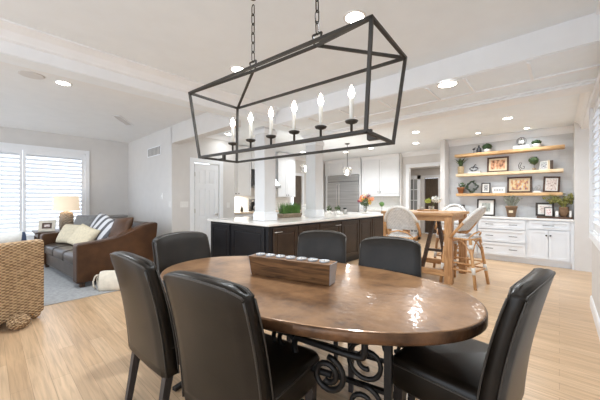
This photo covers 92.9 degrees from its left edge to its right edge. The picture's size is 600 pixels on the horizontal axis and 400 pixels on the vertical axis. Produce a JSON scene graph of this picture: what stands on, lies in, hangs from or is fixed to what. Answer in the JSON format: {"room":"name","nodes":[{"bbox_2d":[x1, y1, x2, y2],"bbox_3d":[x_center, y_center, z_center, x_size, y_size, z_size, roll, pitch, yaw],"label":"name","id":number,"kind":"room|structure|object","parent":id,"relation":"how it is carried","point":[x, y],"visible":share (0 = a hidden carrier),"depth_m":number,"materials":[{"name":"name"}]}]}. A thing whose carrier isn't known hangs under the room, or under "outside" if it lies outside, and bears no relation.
{"room":"dining room","nodes":[
{"label":"dining room","id":0,"kind":"room"},
{"bbox_2d":[0,126,127,217],"bbox_3d":[-5.986,-0.080,5.724,0.160,2.760,4.810,0,0,42],"label":"wall","id":1,"kind":"structure","parent":0,"point":[108,160],"depth_m":6.89,"materials":[{"name":"paint"}]},
{"bbox_2d":[0,142,88,239],"bbox_3d":[-5.765,-0.085,5.922,0.160,2.080,2.250,0,0,42],"label":"window","id":2,"kind":"structure","parent":1,"relation":"in","point":[22,150],"depth_m":6.05,"materials":[{"name":"white"}]},
{"bbox_2d":[128,126,179,236],"bbox_3d":[-3.475,-0.080,6.582,2.720,2.760,0.160,0,0,42],"label":"wall","id":3,"kind":"structure","parent":0,"point":[150,177],"depth_m":6.11,"materials":[{"name":"paint"}]},
{"bbox_2d":[147,145,160,157],"bbox_3d":[-3.176,-1.030,6.197,0.720,0.200,0.008,0,0,42],"label":"air vent","id":4,"kind":"object","parent":3,"relation":"in","point":[154,151],"visible":1,"depth_m":6.17,"materials":[{"name":"metal"}]},
{"bbox_2d":[172,112,240,143],"bbox_3d":[-1.722,-1.280,4.987,2.060,0.360,0.160,0,0,42],"label":"trim","id":5,"kind":"structure","parent":3,"relation":"attached to","point":[207,124],"depth_m":4.86,"materials":[{"name":"paint"}]},
{"bbox_2d":[180,137,234,231],"bbox_3d":[-2.329,-0.070,6.534,0.960,2.740,1.310,0,0,42],"label":"wall","id":6,"kind":"structure","parent":0,"point":[207,146],"depth_m":6.18,"materials":[{"name":"paint"}]},
{"bbox_2d":[194,163,217,250],"bbox_3d":[-2.006,0.270,6.160,0.108,2.040,0.568,0,0,42],"label":"door","id":7,"kind":"structure","parent":6,"relation":"in","point":[205,175],"depth_m":6.15,"materials":[{"name":"white wood"}]},
{"bbox_2d":[190,157,222,230],"bbox_3d":[-2.005,0.220,6.165,0.020,2.160,0.780,0,0,42],"label":"trim","id":8,"kind":"structure","parent":6,"relation":"attached to","point":[192,160],"depth_m":5.99,"materials":[{"name":"wood"}]},
{"bbox_2d":[207,134,235,141],"bbox_3d":[-1.947,-1.375,6.189,0.070,0.090,1.305,0,0,42],"label":"trim","id":9,"kind":"structure","parent":6,"relation":"attached to","point":[215,136],"depth_m":6.38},
{"bbox_2d":[251,160,325,212],"bbox_3d":[-0.551,-0.070,9.276,0.140,2.740,5.140,0,0,42],"label":"wall","id":10,"kind":"structure","parent":0,"point":[298,169],"depth_m":9.95,"materials":[{"name":"paint"}]},
{"bbox_2d":[235,145,250,195],"bbox_3d":[-1.764,-0.740,7.544,0.395,1.320,0.935,0,0,42],"label":"upper cabinet","id":11,"kind":"object","parent":10,"relation":"attached to","point":[242,170],"visible":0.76,"depth_m":7.60,"materials":[{"name":"white wood"}]},
{"bbox_2d":[251,151,254,168],"bbox_3d":[-1.358,-1.110,7.989,0.395,0.580,0.250,0,0,42],"label":"upper cabinet","id":12,"kind":"object","parent":10,"relation":"attached to","point":[252,152],"visible":0.15,"depth_m":7.83,"materials":[{"name":"white wood"}]},
{"bbox_2d":[251,169,254,185],"bbox_3d":[-1.343,-0.585,7.976,0.435,0.450,0.240,0,0,42],"label":"microwave","id":13,"kind":"object","parent":12,"relation":"attached to","point":[252,170],"visible":0.23,"depth_m":7.77,"materials":[{"name":"metal"}]},
{"bbox_2d":[235,196,287,210],"bbox_3d":[-1.313,0.130,8.327,0.008,0.410,2.690,0,0,42],"label":"backsplash","id":14,"kind":"structure","parent":10,"relation":"attached to","point":[239,200],"depth_m":8.10,"materials":[{"name":"tile"}]},
{"bbox_2d":[275,152,294,196],"bbox_3d":[-0.520,-0.730,8.910,0.395,1.340,0.760,0,0,42],"label":"upper cabinet","id":15,"kind":"object","parent":10,"relation":"attached to","point":[284,167],"visible":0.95,"depth_m":8.76,"materials":[{"name":"white wood"}]},
{"bbox_2d":[293,176,300,209],"bbox_3d":[-0.093,0.250,9.779,0.040,2.080,0.340,0,0,42],"label":"door","id":16,"kind":"structure","parent":10,"relation":"in","point":[297,198],"depth_m":9.76,"materials":[{"name":"brown wood"}]},
{"bbox_2d":[290,173,303,204],"bbox_3d":[-0.096,0.210,9.660,0.020,2.180,0.700,0,0,42],"label":"trim","id":17,"kind":"structure","parent":10,"relation":"attached to","point":[296,174],"depth_m":9.85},
{"bbox_2d":[0,0,597,160],"bbox_3d":[-0.005,-1.480,4.601,10.600,0.120,11.200,0,0,42],"label":"ceiling","id":18,"kind":"structure","parent":0,"point":[200,41],"depth_m":2.74,"materials":[{"name":"paint"}]},
{"bbox_2d":[18,70,44,79],"bbox_3d":[-3.115,-1.435,3.308,0.230,0.009,0.230,0,0,42],"label":"ceiling speaker","id":19,"kind":"object","parent":18,"relation":"attached to","point":[29,74],"visible":1,"depth_m":3.30,"materials":[{"name":"paint"}]},
{"bbox_2d":[54,80,71,85],"bbox_3d":[-2.935,-1.436,3.536,0.176,0.008,0.176,0,0,42],"label":"recessed light","id":20,"kind":"object","parent":18,"relation":"in","point":[60,82],"visible":1,"depth_m":3.52,"materials":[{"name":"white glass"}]},
{"bbox_2d":[111,115,133,125],"bbox_3d":[-3.249,-1.436,5.241,0.140,0.008,0.660,0,0,-13],"label":"ceiling vent","id":21,"kind":"object","parent":18,"relation":"in","point":[119,118],"visible":1,"depth_m":5.21,"materials":[{"name":"metal"}]},
{"bbox_2d":[0,52,268,125],"bbox_3d":[-2.278,-1.197,2.675,0.210,0.004,5.290,0,0,42],"label":"ceiling beam","id":22,"kind":"structure","parent":18,"relation":"attached to","point":[6,58],"depth_m":2.97,"materials":[{"name":"paint"}]},
{"bbox_2d":[0,40,275,126],"bbox_3d":[-2.268,-1.325,2.686,0.230,0.250,5.320,0,0,42],"label":"trim","id":23,"kind":"structure","parent":18,"relation":"attached to","point":[6,47],"depth_m":2.88,"materials":[{"name":"wood"}]},
{"bbox_2d":[0,18,279,117],"bbox_3d":[-2.142,-1.360,2.557,0.130,0.120,5.300,0,0,42],"label":"ceiling beam","id":24,"kind":"structure","parent":18,"relation":"attached to","point":[10,31],"depth_m":2.83,"materials":[{"name":"paint"}]},
{"bbox_2d":[188,0,406,162],"bbox_3d":[-0.116,-0.861,1.849,1.446,1.118,0.466,0,0,38],"label":"linear chandelier","id":25,"kind":"object","parent":18,"relation":"hanging from","point":[322,40],"visible":1,"depth_m":1.66,"materials":[{"name":"brown metal"}]},
{"bbox_2d":[343,9,365,23],"bbox_3d":[0.426,-1.416,2.222,0.176,0.008,0.176,0,0,42],"label":"recessed light","id":26,"kind":"object","parent":18,"relation":"in","point":[351,16],"visible":0.8,"depth_m":2.20,"materials":[{"name":"white glass"}]},
{"bbox_2d":[0,233,599,399],"bbox_3d":[0.433,1.350,5.082,10.600,0.100,15.100,0,0,42],"label":"floor","id":27,"kind":"structure","parent":0,"point":[78,349],"depth_m":2.50,"materials":[{"name":"brown wood"}]},
{"bbox_2d":[6,313,30,329],"bbox_3d":[-2.829,1.230,2.865,0.210,0.147,0.177,0,0,42],"label":"ball","id":28,"kind":"object","parent":27,"relation":"on","point":[18,321],"visible":1,"depth_m":2.81,"materials":[{"name":"wicker"}]},
{"bbox_2d":[0,231,43,323],"bbox_3d":[-3.363,0.825,2.850,0.840,0.950,0.920,0,0,18],"label":"wicker armchair","id":29,"kind":"object","parent":27,"relation":"on","point":[21,262],"visible":0.96,"depth_m":2.96,"materials":[{"name":"wicker"}]},
{"bbox_2d":[0,231,21,242],"bbox_3d":[-3.173,0.600,2.788,0.184,0.500,0.740,0,0,18],"label":"cushion","id":30,"kind":"object","parent":29,"relation":"on","point":[10,236],"depth_m":3.00,"materials":[{"name":"fabric"}]},
{"bbox_2d":[44,266,118,305],"bbox_3d":[-4.795,1.296,3.958,3.180,0.007,3.200,0,0,42],"label":"rug","id":31,"kind":"object","parent":27,"relation":"on","point":[59,287],"visible":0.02,"depth_m":4.07,"materials":[{"name":"carpet"}]},
{"bbox_2d":[32,229,60,238],"bbox_3d":[-5.006,0.966,5.880,0.600,0.645,0.720,0,0,42],"label":"side table","id":32,"kind":"object","parent":31,"relation":"on","point":[37,234],"visible":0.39,"depth_m":5.64,"materials":[{"name":"brown wood"}]},
{"bbox_2d":[38,220,55,231],"bbox_3d":[-5.012,0.529,5.649,0.270,0.224,0.058,0,0,-18],"label":"picture frame","id":33,"kind":"object","parent":32,"relation":"on","point":[44,225],"visible":1,"depth_m":5.64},
{"bbox_2d":[53,196,79,229],"bbox_3d":[-4.920,0.289,6.005,0.444,0.705,0.444,0,0,42],"label":"table lamp","id":34,"kind":"object","parent":32,"relation":"on","point":[66,204],"visible":0.92,"depth_m":5.89,"materials":[{"name":"fabric"}]},
{"bbox_2d":[40,218,157,286],"bbox_3d":[-3.708,0.849,5.192,2.180,0.885,1.163,0,0,37],"label":"sofa","id":35,"kind":"object","parent":31,"relation":"on","point":[81,261],"visible":0.56,"depth_m":4.54,"materials":[{"name":"leather"}]},
{"bbox_2d":[44,243,72,255],"bbox_3d":[-4.250,0.915,5.470,0.600,0.172,0.900,0,0,37],"label":"seat cushion","id":36,"kind":"object","parent":35,"relation":"on","point":[48,247],"depth_m":5.16,"materials":[{"name":"leather"}]},
{"bbox_2d":[53,246,72,260],"bbox_3d":[-3.772,0.915,5.107,0.600,0.172,0.900,0,0,37],"label":"seat cushion","id":37,"kind":"object","parent":35,"relation":"on","point":[58,252],"depth_m":4.78,"materials":[{"name":"leather"}]},
{"bbox_2d":[56,224,79,242],"bbox_3d":[-4.279,0.650,5.327,0.624,0.337,0.247,0,0,23],"label":"throw pillow","id":38,"kind":"object","parent":35,"relation":"on","point":[67,230],"visible":0.59,"depth_m":5.26,"materials":[{"name":"beige fabric"}]},
{"bbox_2d":[63,250,72,264],"bbox_3d":[-3.295,0.915,4.743,0.600,0.172,0.900,0,0,37],"label":"seat cushion","id":39,"kind":"object","parent":35,"relation":"on","point":[67,255],"depth_m":4.44,"materials":[{"name":"leather"}]},
{"bbox_2d":[67,224,99,244],"bbox_3d":[-3.646,0.636,4.805,0.482,0.415,0.249,0,0,15],"label":"throw pillow","id":40,"kind":"object","parent":35,"relation":"on","point":[83,233],"visible":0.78,"depth_m":4.75,"materials":[{"name":"beige fabric"}]},
{"bbox_2d":[73,215,96,226],"bbox_3d":[-4.251,0.501,5.625,0.472,0.359,0.225,0,0,7],"label":"throw pillow","id":41,"kind":"object","parent":35,"relation":"on","point":[87,220],"visible":0.49,"depth_m":5.59,"materials":[{"name":"grey fabric"}]},
{"bbox_2d":[92,214,113,239],"bbox_3d":[-3.413,0.536,4.957,0.565,0.540,0.271,0,0,23],"label":"throw pillow","id":42,"kind":"object","parent":35,"relation":"on","point":[104,224],"visible":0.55,"depth_m":4.90,"materials":[{"name":"fabric"}]},
{"bbox_2d":[108,217,133,236],"bbox_3d":[-3.038,0.511,4.833,0.456,0.404,0.245,0,0,24],"label":"throw pillow","id":43,"kind":"object","parent":35,"relation":"on","point":[120,225],"visible":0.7,"depth_m":4.76,"materials":[{"name":"leather"}]},
{"bbox_2d":[92,270,119,290],"bbox_3d":[-2.713,1.165,4.109,0.464,0.269,0.242,0,0,-8],"label":"canvas bag","id":44,"kind":"object","parent":31,"relation":"on","point":[107,281],"visible":0.6,"depth_m":4.02,"materials":[{"name":"fabric"}]},
{"bbox_2d":[110,251,179,399],"bbox_3d":[-0.817,0.802,1.805,0.534,0.996,0.593,0,0,40],"label":"dining chair","id":45,"kind":"object","parent":27,"relation":"on","point":[152,341],"visible":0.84,"depth_m":1.55,"materials":[{"name":"brown leather"}]},
{"bbox_2d":[152,231,210,307],"bbox_3d":[-0.911,0.802,2.499,0.593,0.996,0.534,0,0,36],"label":"dining chair","id":46,"kind":"object","parent":27,"relation":"on","point":[169,249],"visible":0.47,"depth_m":2.57,"materials":[{"name":"brown leather"}]},
{"bbox_2d":[162,270,319,399],"bbox_3d":[-0.267,0.802,1.362,0.534,0.996,0.593,0,0,34],"label":"dining chair","id":47,"kind":"object","parent":27,"relation":"on","point":[225,352],"visible":0.99,"depth_m":1.15,"materials":[{"name":"brown leather"}]},
{"bbox_2d":[211,216,382,261],"bbox_3d":[0.315,0.853,6.202,1.658,0.895,4.062,0,0,42],"label":"kitchen island","id":48,"kind":"object","parent":27,"relation":"on","point":[227,239],"visible":0.42,"depth_m":4.83,"materials":[{"name":"black paint"}]},
{"bbox_2d":[207,212,382,226],"bbox_3d":[0.304,0.385,6.233,1.700,0.038,4.150,0,0,42],"label":"island countertop","id":49,"kind":"structure","parent":48,"relation":"on","point":[333,216],"depth_m":5.09,"materials":[{"name":"white stone"}]},
{"bbox_2d":[253,126,276,220],"bbox_3d":[-0.600,-0.427,4.906,0.294,1.585,0.294,0,0,42],"label":"column","id":50,"kind":"structure","parent":49,"relation":"on","point":[264,169],"depth_m":4.81,"materials":[{"name":"paint"}]},
{"bbox_2d":[277,202,301,217],"bbox_3d":[-0.211,0.207,5.687,0.242,0.314,0.586,0,0,42],"label":"grass planter","id":51,"kind":"object","parent":49,"relation":"on","point":[292,210],"visible":1,"depth_m":5.59,"materials":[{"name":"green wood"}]},
{"bbox_2d":[305,141,324,216],"bbox_3d":[0.302,-0.537,5.897,0.294,1.805,0.294,0,0,42],"label":"column","id":52,"kind":"structure","parent":49,"relation":"on","point":[314,162],"depth_m":5.81,"materials":[{"name":"paint"}]},
{"bbox_3d":[1.751,0.350,7.303,0.240,0.028,0.460,0,0,42],"label":"tray","id":53,"kind":"object","parent":49,"relation":"on","visible":0},
{"bbox_2d":[357,193,373,211],"bbox_3d":[1.703,0.102,7.309,0.431,0.505,0.351,0,0,26],"label":"flower vase","id":54,"kind":"object","parent":53,"relation":"on","point":[362,199],"visible":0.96,"depth_m":7.26,"materials":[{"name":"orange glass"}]},
{"bbox_2d":[287,230,346,359],"bbox_3d":[0.161,0.802,2.562,0.480,0.996,0.593,0,0,14],"label":"dining chair","id":55,"kind":"object","parent":27,"relation":"on","point":[330,245],"visible":0.41,"depth_m":2.73,"materials":[{"name":"black leather"}]},
{"bbox_2d":[160,256,487,399],"bbox_3d":[-0.042,0.919,1.931,2.223,0.759,1.282,0,0,30],"label":"dining table","id":56,"kind":"object","parent":27,"relation":"on","point":[365,306],"visible":0.67,"depth_m":1.38,"materials":[{"name":"wood"}]},
{"bbox_2d":[248,254,336,285],"bbox_3d":[-0.063,0.471,1.944,0.630,0.135,0.124,0,0,28],"label":"wooden box","id":57,"kind":"object","parent":56,"relation":"on","point":[316,272],"depth_m":1.87,"materials":[{"name":"brown wood"}]},
{"bbox_2d":[327,174,358,211],"bbox_3d":[1.617,0.230,10.217,1.310,2.140,0.509,0,0,42],"label":"refrigerator","id":58,"kind":"object","parent":27,"relation":"on","point":[342,190],"visible":0.48,"depth_m":10.04,"materials":[{"name":"metal"}]},
{"bbox_2d":[324,157,366,211],"bbox_3d":[1.605,-0.055,10.275,1.515,2.710,0.460,0,0,42],"label":"tall cabinet","id":59,"kind":"object","parent":27,"relation":"on","point":[332,167],"visible":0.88,"depth_m":10.06,"materials":[{"name":"wood"}]},
{"bbox_2d":[360,153,399,231],"bbox_3d":[2.651,-0.055,9.303,1.310,2.710,0.490,0,0,42],"label":"upper cabinet","id":60,"kind":"object","parent":27,"relation":"on","point":[380,173],"visible":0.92,"depth_m":9.23,"materials":[{"name":"white wood"}]},
{"bbox_2d":[348,236,421,399],"bbox_3d":[0.629,0.802,2.087,0.480,0.996,0.593,0,0,24],"label":"dining chair","id":61,"kind":"object","parent":27,"relation":"on","point":[390,253],"visible":0.35,"depth_m":2.24,"materials":[{"name":"black leather"}]},
{"bbox_2d":[384,205,421,241],"bbox_3d":[1.615,0.700,4.530,0.562,1.206,0.561,0,0,32],"label":"bar stool","id":62,"kind":"object","parent":27,"relation":"on","point":[395,217],"visible":0.66,"depth_m":4.41,"materials":[{"name":"wicker"}]},
{"bbox_2d":[411,175,420,239],"bbox_3d":[3.650,0.265,9.145,0.410,2.030,0.040,0,0,42],"label":"door","id":63,"kind":"structure","parent":27,"relation":"on","point":[415,180],"depth_m":9.08,"materials":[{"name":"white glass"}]},
{"bbox_2d":[381,210,468,284],"bbox_3d":[2.208,0.757,5.035,1.170,1.085,1.020,0,0,42],"label":"pub table","id":64,"kind":"object","parent":27,"relation":"on","point":[448,217],"visible":0.58,"depth_m":4.58,"materials":[{"name":"brown wood"}]},
{"bbox_2d":[417,209,438,210],"bbox_3d":[2.331,0.203,5.207,0.364,0.022,0.364,0,0,42],"label":"tray","id":65,"kind":"object","parent":64,"relation":"on","point":[417,209],"visible":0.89,"depth_m":5.12,"materials":[{"name":"brown wood"}]},
{"bbox_2d":[424,196,441,209],"bbox_3d":[2.422,0.072,5.161,0.313,0.267,0.174,0,0,42],"label":"flower vase","id":66,"kind":"object","parent":65,"relation":"on","point":[436,199],"visible":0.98,"depth_m":5.15,"materials":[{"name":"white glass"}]},
{"bbox_2d":[433,204,469,267],"bbox_3d":[2.882,0.700,5.426,0.562,1.206,0.561,0,0,42],"label":"bar stool","id":67,"kind":"object","parent":27,"relation":"on","point":[453,207],"visible":0.26,"depth_m":5.46,"materials":[{"name":"wicker"}]},
{"bbox_2d":[439,206,489,289],"bbox_3d":[2.544,0.700,4.397,0.562,1.206,0.561,0,0,-38],"label":"bar stool","id":68,"kind":"object","parent":27,"relation":"on","point":[471,220],"visible":0.94,"depth_m":4.29,"materials":[{"name":"wicker"}]},
{"bbox_2d":[454,223,477,257],"bbox_3d":[3.779,0.858,6.630,0.665,0.885,0.501,0,0,42],"label":"base cabinet","id":69,"kind":"object","parent":27,"relation":"on","point":[475,228],"visible":0.12,"depth_m":6.30,"materials":[{"name":"white wood"}]},
{"bbox_2d":[482,216,573,221],"bbox_3d":[4.353,0.397,6.124,2.207,0.034,0.478,0,0,42],"label":"countertop","id":70,"kind":"structure","parent":69,"relation":"on","point":[492,217],"depth_m":5.71,"materials":[{"name":"stone"}]},
{"bbox_2d":[477,199,494,215],"bbox_3d":[4.216,0.190,6.461,0.350,0.378,0.072,0,0,42],"label":"picture frame","id":71,"kind":"object","parent":70,"relation":"on","point":[489,203],"visible":0.76,"depth_m":6.43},
{"bbox_2d":[482,203,489,211],"bbox_3d":[4.214,0.189,6.459,0.160,0.190,0.003,0,-8,42],"label":"picture","id":72,"kind":"object","parent":71,"relation":"attached to","point":[487,205],"depth_m":6.44},
{"bbox_2d":[503,195,522,216],"bbox_3d":[4.493,0.141,6.050,0.260,0.477,0.323,0,0,-8],"label":"potted plant","id":73,"kind":"object","parent":70,"relation":"on","point":[511,209],"visible":1,"depth_m":5.99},
{"bbox_2d":[537,216,572,218],"bbox_3d":[4.972,0.361,5.575,0.520,0.035,0.220,0,0,42],"label":"tray","id":74,"kind":"object","parent":70,"relation":"on","point":[553,217],"visible":0.91,"depth_m":5.49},
{"bbox_2d":[535,203,553,215],"bbox_3d":[4.894,0.208,5.699,0.285,0.269,0.056,0,0,42],"label":"picture frame","id":75,"kind":"object","parent":74,"relation":"on","point":[539,206],"visible":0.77,"depth_m":5.73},
{"bbox_2d":[540,206,549,212],"bbox_3d":[4.892,0.207,5.696,0.153,0.138,0.003,0,-8,42],"label":"picture","id":76,"kind":"object","parent":75,"relation":"attached to","point":[541,207],"depth_m":5.72},
{"bbox_2d":[544,207,552,216],"bbox_3d":[4.879,0.253,5.592,0.130,0.180,0.047,0,0,42],"label":"picture frame","id":77,"kind":"object","parent":74,"relation":"on","point":[548,211],"visible":1,"depth_m":5.59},
{"bbox_2d":[542,193,573,216],"bbox_3d":[5.028,0.113,5.560,0.469,0.460,0.246,0,0,42],"label":"potted plant","id":78,"kind":"object","parent":74,"relation":"on","point":[563,211],"visible":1,"depth_m":5.47,"materials":[{"name":"plant"}]},
{"bbox_2d":[393,268,555,399],"bbox_3d":[0.830,0.802,1.375,0.534,0.996,0.593,0,0,-42],"label":"dining chair","id":79,"kind":"object","parent":27,"relation":"on","point":[471,369],"visible":0.98,"depth_m":1.18,"materials":[{"name":"black leather"}]},
{"bbox_2d":[478,218,526,263],"bbox_3d":[4.345,0.858,6.116,0.845,0.885,0.501,0,0,42],"label":"base cabinet","id":80,"kind":"object","parent":27,"relation":"on","point":[502,239],"visible":0.92,"depth_m":5.92,"materials":[{"name":"white wood"}]},
{"bbox_2d":[527,220,571,268],"bbox_3d":[4.896,0.858,5.611,0.650,0.885,0.506,0,0,42],"label":"base cabinet","id":81,"kind":"object","parent":27,"relation":"on","point":[549,243],"visible":1,"depth_m":5.44,"materials":[{"name":"white wood"}]},
{"bbox_2d":[572,222,573,269],"bbox_3d":[5.169,0.858,5.402,0.033,0.885,0.448,0,0,42],"label":"trim","id":82,"kind":"structure","parent":81,"relation":"attached to","point":[572,222],"depth_m":5.24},
{"bbox_2d":[400,153,439,232],"bbox_3d":[3.844,-0.070,8.414,1.640,2.740,0.460,0,0,42],"label":"wall","id":83,"kind":"structure","parent":0,"point":[404,161],"depth_m":8.78,"materials":[{"name":"paint"}]},
{"bbox_2d":[401,149,439,156],"bbox_3d":[3.751,-1.360,8.282,1.600,0.120,0.100,0,0,42],"label":"trim","id":84,"kind":"structure","parent":83,"relation":"attached to","point":[433,151],"depth_m":8.42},
{"bbox_2d":[406,162,439,232],"bbox_3d":[3.851,0.120,8.333,1.480,2.360,0.150,0,0,42],"label":"trim","id":85,"kind":"structure","parent":83,"relation":"attached to","point":[432,164],"depth_m":8.72,"materials":[{"name":"wood"}]},
{"bbox_2d":[411,168,439,232],"bbox_3d":[5.063,0.000,10.617,3.600,2.600,0.120,0,0,42],"label":"wall","id":86,"kind":"structure","parent":0,"point":[430,171],"depth_m":10.86,"materials":[{"name":"paint"}]},
{"bbox_2d":[421,175,439,232],"bbox_3d":[4.906,0.205,10.666,0.720,2.190,0.022,0,0,42],"label":"trim","id":87,"kind":"structure","parent":86,"relation":"attached to","point":[425,176],"depth_m":10.84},
{"bbox_2d":[425,178,437,233],"bbox_3d":[4.966,0.255,10.732,0.480,2.070,0.040,0,0,42],"label":"door","id":88,"kind":"structure","parent":86,"relation":"in","point":[431,184],"depth_m":10.74,"materials":[{"name":"brown wood"}]},
{"bbox_2d":[267,41,599,135],"bbox_3d":[1.288,-1.197,3.884,3.898,0.004,1.200,0,0,42],"label":"ceiling","id":89,"kind":"structure","parent":0,"point":[586,55],"depth_m":3.06,"materials":[{"name":"paint"}]},
{"bbox_2d":[281,62,599,138],"bbox_3d":[1.305,-1.177,3.916,3.900,0.045,1.190,0,0,42],"label":"trim","id":90,"kind":"structure","parent":89,"relation":"attached to","point":[583,86],"depth_m":3.45,"materials":[{"name":"wood"}]},
{"bbox_2d":[436,80,458,87],"bbox_3d":[1.531,-1.190,2.960,0.206,0.008,0.206,0,0,42],"label":"recessed light","id":91,"kind":"object","parent":89,"relation":"in","point":[449,83],"visible":1,"depth_m":2.96,"materials":[{"name":"white ceramic"}]},
{"bbox_2d":[440,139,448,246],"bbox_3d":[3.665,-0.070,7.103,0.100,2.740,0.760,0,0,42],"label":"wall","id":92,"kind":"structure","parent":0,"point":[444,146],"depth_m":6.84,"materials":[{"name":"paint"}]},
{"bbox_2d":[448,125,573,146],"bbox_3d":[4.477,-1.355,6.269,2.225,0.130,0.100,0,0,42],"label":"trim","id":93,"kind":"structure","parent":92,"relation":"attached to","point":[565,129],"depth_m":6.14,"materials":[{"name":"paint"}]},
{"bbox_2d":[449,133,573,218],"bbox_3d":[4.551,-0.070,6.350,2.225,2.740,0.120,0,0,42],"label":"wall niche","id":94,"kind":"object","parent":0,"point":[562,158],"visible":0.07,"depth_m":6.14,"materials":[{"name":"paint"}]},
{"bbox_2d":[454,144,564,157],"bbox_3d":[4.449,-1.019,6.197,1.920,0.062,0.241,0,0,42],"label":"wall shelf","id":95,"kind":"object","parent":94,"relation":"attached to","point":[553,147],"visible":1,"depth_m":6.06,"materials":[{"name":"brown wood"}]},
{"bbox_2d":[456,192,562,195],"bbox_3d":[4.449,-0.099,6.197,1.860,0.062,0.240,0,0,42],"label":"wall shelf","id":96,"kind":"object","parent":94,"relation":"attached to","point":[542,193],"visible":1,"depth_m":6.00,"materials":[{"name":"brown wood"}]},
{"bbox_2d":[464,180,478,192],"bbox_3d":[3.989,-0.282,6.616,0.296,0.294,0.116,0,0,42],"label":"wreath","id":97,"kind":"object","parent":96,"relation":"on","point":[470,182],"visible":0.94,"depth_m":6.61,"materials":[{"name":"plant"}]},
{"bbox_2d":[481,183,490,192],"bbox_3d":[4.204,-0.249,6.448,0.175,0.234,0.056,0,0,42],"label":"picture frame","id":98,"kind":"object","parent":96,"relation":"on","point":[485,187],"visible":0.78,"depth_m":6.44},
{"bbox_2d":[492,187,504,192],"bbox_3d":[4.358,-0.194,6.253,0.240,0.125,0.054,0,0,42],"label":"block sign","id":99,"kind":"object","parent":96,"relation":"on","point":[494,189],"visible":0.94,"depth_m":6.24,"materials":[{"name":"wood"}]},
{"bbox_2d":[507,176,531,192],"bbox_3d":[4.668,-0.303,6.067,0.420,0.344,0.067,0,0,42],"label":"picture frame","id":100,"kind":"object","parent":96,"relation":"on","point":[514,184],"visible":1,"depth_m":6.06,"materials":[{"name":"paper"}]},
{"bbox_2d":[511,179,527,189],"bbox_3d":[4.666,-0.304,6.064,0.292,0.217,0.003,0,-8,42],"label":"picture","id":101,"kind":"object","parent":100,"relation":"attached to","point":[515,184],"depth_m":6.06},
{"bbox_2d":[543,176,560,191],"bbox_3d":[5.049,-0.293,5.722,0.271,0.336,0.070,0,0,42],"label":"picture frame","id":102,"kind":"object","parent":96,"relation":"on","point":[550,183],"visible":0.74,"depth_m":5.72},
{"bbox_2d":[546,179,556,189],"bbox_3d":[5.047,-0.293,5.720,0.151,0.221,0.003,4,-6,42],"label":"picture","id":103,"kind":"object","parent":102,"relation":"attached to","point":[551,184],"depth_m":5.72},
{"bbox_2d":[456,168,563,176],"bbox_3d":[4.453,-0.559,6.194,1.870,0.062,0.241,0,0,42],"label":"wall shelf","id":104,"kind":"object","parent":94,"relation":"attached to","point":[561,169],"visible":1,"depth_m":6.02,"materials":[{"name":"brown wood"}]},
{"bbox_2d":[454,158,467,173],"bbox_3d":[3.829,-0.793,6.718,0.450,0.405,0.220,0,0,42],"label":"potted plant","id":105,"kind":"object","parent":104,"relation":"on","point":[460,162],"visible":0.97,"depth_m":6.72,"materials":[{"name":"green plant"}]},
{"bbox_2d":[487,156,508,171],"bbox_3d":[4.388,-0.763,6.322,0.400,0.344,0.067,0,0,42],"label":"picture frame","id":106,"kind":"object","parent":104,"relation":"on","point":[494,164],"visible":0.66,"depth_m":6.31,"materials":[{"name":"paper"}]},
{"bbox_2d":[491,160,504,168],"bbox_3d":[4.385,-0.764,6.320,0.260,0.205,0.003,0,-8,42],"label":"picture","id":107,"kind":"object","parent":106,"relation":"attached to","point":[495,164],"depth_m":6.32},
{"bbox_2d":[528,156,538,169],"bbox_3d":[4.806,-0.734,5.859,0.183,0.285,0.183,0,0,42],"label":"topiary","id":108,"kind":"object","parent":104,"relation":"on","point":[534,160],"visible":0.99,"depth_m":5.82,"materials":[{"name":"green plant"}]},
{"bbox_2d":[539,161,547,169],"bbox_3d":[4.911,-0.676,5.745,0.048,0.170,0.125,0,0,-36],"label":"picture frame","id":109,"kind":"object","parent":104,"relation":"on","point":[543,164],"visible":0.91,"depth_m":5.74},
{"bbox_2d":[574,121,591,271],"bbox_3d":[5.950,-0.070,4.753,1.995,2.740,0.600,0,0,42],"label":"wall","id":110,"kind":"structure","parent":0,"point":[582,242],"depth_m":5.14,"materials":[{"name":"paint"}]},
{"bbox_2d":[592,91,599,317],"bbox_3d":[1.720,-0.070,1.355,0.140,2.740,5.520,0,0,42],"label":"wall","id":111,"kind":"structure","parent":0,"point":[595,252],"depth_m":3.01,"materials":[{"name":"paint"}]},
{"bbox_2d":[267,13,599,126],"bbox_3d":[1.323,-1.320,3.853,4.010,0.240,1.240,0,0,42],"label":"ceiling beam","id":112,"kind":"structure","parent":111,"relation":"attached to","point":[585,30],"depth_m":2.70,"materials":[{"name":"paint"}]},
{"bbox_2d":[575,91,591,126],"bbox_3d":[4.087,-1.360,4.123,0.085,0.120,2.840,0,0,42],"label":"trim","id":113,"kind":"structure","parent":111,"relation":"attached to","point":[584,98],"depth_m":4.21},
{"bbox_2d":[581,92,591,128],"bbox_3d":[4.351,-1.350,4.247,0.140,0.180,2.300,0,0,42],"label":"trim","id":114,"kind":"structure","parent":111,"relation":"attached to","point":[585,124],"depth_m":4.57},
{"bbox_2d":[589,69,599,250],"bbox_3d":[2.822,-0.340,2.597,0.160,1.590,1.990,0,0,42],"label":"window","id":115,"kind":"structure","parent":111,"relation":"in","point":[594,104],"depth_m":3.23,"materials":[{"name":"white"}]},
{"bbox_2d":[590,295,599,339],"bbox_3d":[1.662,1.232,1.408,0.016,0.135,5.520,0,0,42],"label":"baseboard","id":116,"kind":"structure","parent":111,"relation":"attached to","point":[596,318],"depth_m":2.93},
{"label":"outside","id":117,"kind":"structure","parent":0,"visible":0},
{"bbox_2d":[0,222,58,233],"bbox_3d":[-14.201,1.750,12.922,21.600,0.100,28.000,0,0,42],"label":"ground","id":118,"kind":"structure","parent":117,"point":[56,222],"depth_m":17.62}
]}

